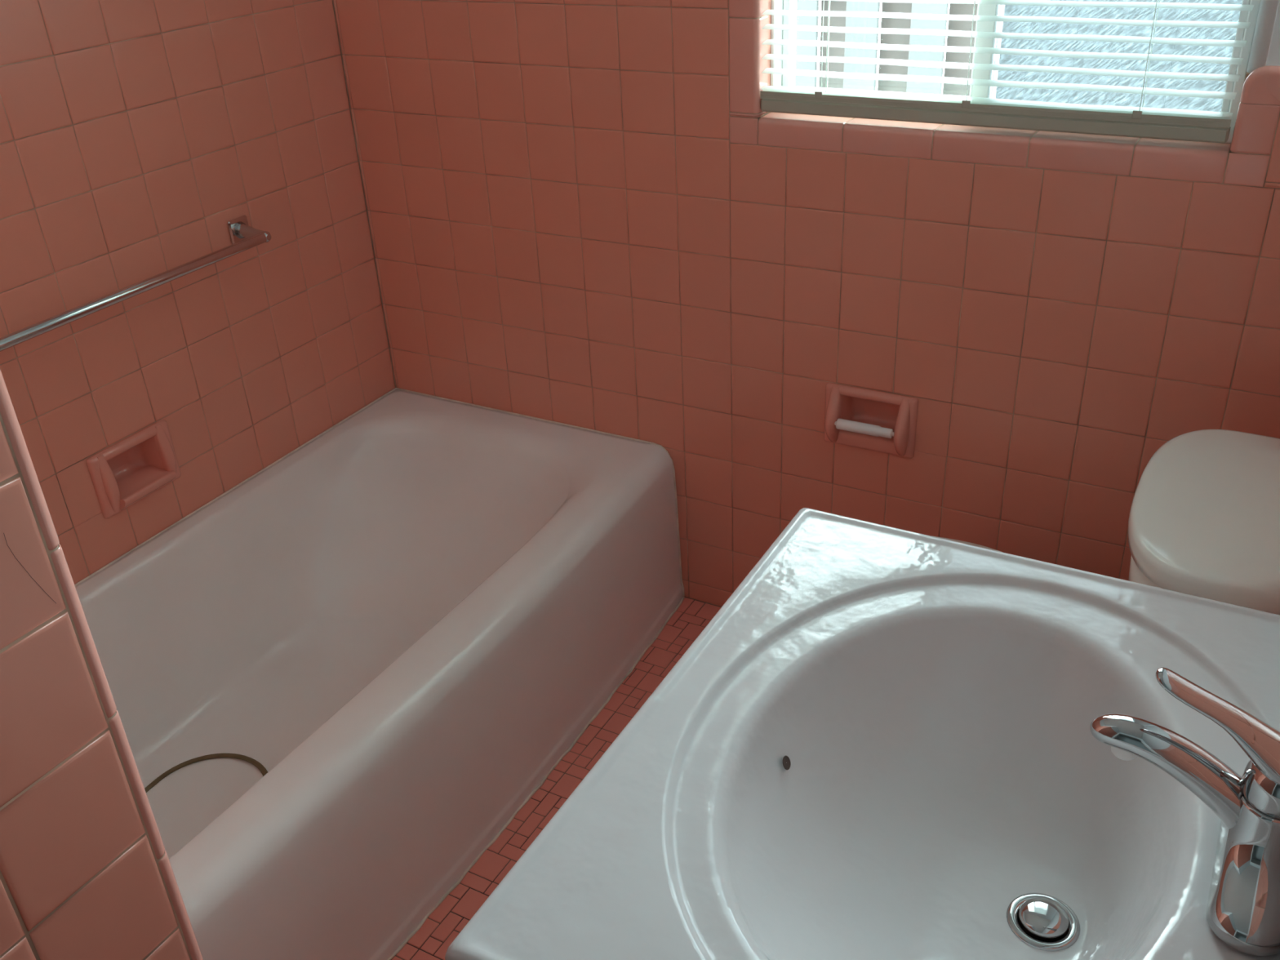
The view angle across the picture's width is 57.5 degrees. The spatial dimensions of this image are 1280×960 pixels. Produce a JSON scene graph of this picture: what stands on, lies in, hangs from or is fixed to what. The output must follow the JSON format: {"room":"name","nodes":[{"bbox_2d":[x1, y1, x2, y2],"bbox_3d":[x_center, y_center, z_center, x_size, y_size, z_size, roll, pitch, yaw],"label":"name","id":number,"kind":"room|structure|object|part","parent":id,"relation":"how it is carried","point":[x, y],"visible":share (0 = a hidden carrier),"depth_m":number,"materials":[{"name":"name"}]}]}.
{"room":"bathroom","nodes":[
{"label":"bathroom","id":0,"kind":"room"},
{"bbox_2d":[0,368,203,959],"bbox_3d":[-1.165,0.154,0.529,1.071,2.450,1.250,13,33,26],"label":"wall partition","id":1,"kind":"structure","parent":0,"point":[86,873],"depth_m":0.83,"materials":[{"name":"pink tile"}]},
{"bbox_2d":[0,0,395,584],"bbox_3d":[-1.391,-0.264,1.287,0.160,2.450,2.950,13,33,26],"label":"wall","id":2,"kind":"structure","parent":0,"point":[133,133],"depth_m":2.12,"materials":[{"name":"pink tile"}]},
{"bbox_2d":[86,419,181,518],"bbox_3d":[-0.936,-0.023,2.148,0.081,0.122,0.176,13,33,26],"label":"soap dish","id":3,"kind":"object","parent":2,"relation":"attached to","point":[136,467],"visible":1,"depth_m":2.16,"materials":[{"name":"pink ceramic"}]},
{"bbox_2d":[0,215,271,351],"bbox_3d":[-0.902,-0.316,1.966,0.079,0.048,0.736,13,33,26],"label":"towel bar","id":4,"kind":"object","parent":2,"relation":"attached to","point":[244,237],"visible":1,"depth_m":2.00,"materials":[{"name":"silver metal"}]},
{"bbox_3d":[-0.768,-0.479,2.240,0.007,0.048,0.048,13,33,26],"label":"wall plate","id":5,"kind":"part","parent":4,"relation":"part of","materials":[{"name":"silver metal"}]},
{"bbox_3d":[-0.734,-0.472,2.223,0.073,0.034,0.030,13,33,26],"label":"post","id":6,"kind":"part","parent":4,"relation":"part of","materials":[{"name":"silver metal"}]},
{"bbox_2d":[391,596,720,959],"bbox_3d":[-0.569,1.425,0.677,2.600,0.061,4.700,13,33,26],"label":"floor","id":7,"kind":"structure","parent":0,"point":[432,941],"depth_m":2.11,"materials":[{"name":"pink tile"}]},
{"bbox_2d":[74,387,684,959],"bbox_3d":[-0.584,0.362,2.112,0.784,0.379,1.497,13,33,26],"label":"bathtub","id":8,"kind":"object","parent":7,"relation":"on","point":[410,616],"visible":0.79,"depth_m":2.18,"materials":[{"name":"ceramic"}]},
{"bbox_2d":[144,753,267,792],"bbox_3d":[-0.797,0.589,2.002,0.234,0.006,0.357,13,33,26],"label":"ring","id":9,"kind":"object","parent":8,"relation":"in","point":[263,770],"visible":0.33,"depth_m":2.13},
{"bbox_2d":[1006,892,1079,951],"bbox_3d":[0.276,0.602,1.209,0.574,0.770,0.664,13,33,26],"label":"sink drain","id":10,"kind":"object","parent":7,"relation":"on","point":[1024,928],"visible":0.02,"depth_m":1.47,"materials":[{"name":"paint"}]},
{"bbox_2d":[444,507,1279,959],"bbox_3d":[0.268,0.270,1.015,0.557,0.211,0.704,13,33,26],"label":"washbasin","id":11,"kind":"object","parent":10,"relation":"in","point":[881,741],"visible":0.99,"depth_m":1.09,"materials":[{"name":"ceramic"}]},
{"bbox_2d":[1089,666,1279,955],"bbox_3d":[0.420,0.219,0.878,0.161,0.165,0.168,13,33,26],"label":"faucet","id":12,"kind":"object","parent":11,"relation":"on","point":[1243,906],"visible":1,"depth_m":0.85,"materials":[{"name":"silver metal"}]},
{"bbox_3d":[0.414,0.227,0.887,0.145,0.083,0.035,13,33,27],"label":"spout","id":13,"kind":"part","parent":12,"relation":"part of","materials":[{"name":"silver metal"}]},
{"bbox_3d":[0.433,0.181,0.850,0.117,0.073,0.043,15,34,29],"label":"lever","id":14,"kind":"part","parent":12,"relation":"part of","materials":[{"name":"silver metal"}]},
{"bbox_2d":[934,429,1279,614],"bbox_3d":[0.571,0.275,1.830,0.718,0.700,0.431,13,33,26],"label":"toilet","id":15,"kind":"object","parent":7,"relation":"on","point":[1204,520],"visible":0.29,"depth_m":1.50,"materials":[{"name":"white ceramic"}]},
{"bbox_3d":[0.452,0.183,1.851,0.441,0.024,0.360,13,33,26],"label":"seat lid","id":16,"kind":"part","parent":15,"relation":"part of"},
{"bbox_3d":[0.787,0.186,1.639,0.206,0.304,0.408,13,33,26],"label":"tank","id":17,"kind":"part","parent":15,"relation":"part of","materials":[{"name":"white ceramic"}]},
{"bbox_3d":[0.776,0.038,1.557,0.216,0.038,0.431,13,33,26],"label":"tank lid","id":18,"kind":"part","parent":15,"relation":"part of","materials":[{"name":"white ceramic"}]},
{"bbox_2d":[332,0,1279,607],"bbox_3d":[0.205,-0.768,2.031,2.180,2.450,0.160,13,33,26],"label":"wall","id":19,"kind":"structure","parent":0,"point":[588,214],"depth_m":2.11,"materials":[{"name":"pink tile"}]},
{"bbox_2d":[823,382,918,457],"bbox_3d":[0.431,-0.114,2.179,0.176,0.122,0.092,13,33,26],"label":"toilet paper holder","id":20,"kind":"object","parent":19,"relation":"attached to","point":[856,417],"visible":1,"depth_m":2.17,"materials":[{"name":"pink ceramic"}]},
{"bbox_2d":[770,0,1261,143],"bbox_3d":[0.542,-1.056,1.647,0.741,1.082,0.060,13,33,26],"label":"window","id":21,"kind":"structure","parent":19,"relation":"in","point":[1068,96],"depth_m":1.77,"materials":[{"name":"white glass"}]},
{"bbox_3d":[0.393,-1.090,1.738,0.368,1.036,0.020,13,33,26],"label":"sash","id":22,"kind":"part","parent":21,"relation":"part of","materials":[{"name":"glass"}]},
{"bbox_2d":[760,0,1253,143],"bbox_3d":[0.512,-1.032,1.602,0.734,1.067,0.040,13,33,26],"label":"blind","id":23,"kind":"object","parent":21,"relation":"attached to","point":[1186,125],"visible":1,"depth_m":1.80,"materials":[{"name":"white plastic"}]},
{"bbox_3d":[0.281,-1.077,1.703,0.003,0.996,0.001,13,33,26],"label":"ladder cord","id":24,"kind":"part","parent":23,"relation":"part of","materials":[{"name":"white fabric"}]},
{"bbox_3d":[0.286,-1.075,1.694,0.004,0.992,0.002,13,33,26],"label":"lift cord","id":25,"kind":"part","parent":23,"relation":"part of","materials":[{"name":"white fabric"}]},
{"bbox_3d":[0.294,-1.090,1.724,0.003,0.996,0.001,13,33,26],"label":"ladder cord","id":26,"kind":"part","parent":23,"relation":"part of","materials":[{"name":"white fabric"}]},
{"bbox_3d":[0.492,-1.029,1.597,0.003,0.996,0.001,13,33,26],"label":"ladder cord","id":27,"kind":"part","parent":23,"relation":"part of","materials":[{"name":"white fabric"}]},
{"bbox_3d":[0.506,-1.041,1.618,0.003,0.996,0.001,13,33,26],"label":"ladder cord","id":28,"kind":"part","parent":23,"relation":"part of","materials":[{"name":"white fabric"}]},
{"bbox_3d":[0.534,-0.582,1.854,0.734,0.034,0.026,13,33,26],"label":"rail","id":29,"kind":"part","parent":23,"relation":"part of","materials":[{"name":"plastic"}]},
{"bbox_3d":[0.717,-0.977,1.484,0.003,0.996,0.001,13,33,26],"label":"ladder cord","id":30,"kind":"part","parent":23,"relation":"part of","materials":[{"name":"white fabric"}]},
{"bbox_3d":[0.731,-0.989,1.506,0.003,0.996,0.001,13,33,26],"label":"ladder cord","id":31,"kind":"part","parent":23,"relation":"part of","materials":[{"name":"white fabric"}]},
{"bbox_3d":[0.681,-1.009,1.568,0.382,1.036,0.020,13,33,26],"label":"sash","id":32,"kind":"part","parent":21,"relation":"part of","materials":[{"name":"glass"}]},
{"bbox_3d":[0.690,-1.002,1.566,0.348,0.993,0.003,13,33,26],"label":"pane","id":33,"kind":"part","parent":21,"relation":"part of","materials":[{"name":"clear glass"}]},
{"label":"outside","id":34,"kind":"structure","parent":0,"visible":0},
{"bbox_2d":[792,65,944,94],"bbox_3d":[2.549,-1.225,6.250,10.000,0.020,8.830,13,33,26],"label":"ground","id":35,"kind":"structure","parent":34,"point":[818,68],"depth_m":10.43,"materials":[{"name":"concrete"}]},
{"bbox_2d":[795,0,977,96],"bbox_3d":[1.897,-0.760,3.615,3.018,1.804,0.080,13,33,26],"label":"fence","id":36,"kind":"object","parent":35,"relation":"on","point":[922,87],"visible":0.02,"depth_m":3.88,"materials":[{"name":"white"}]}
]}

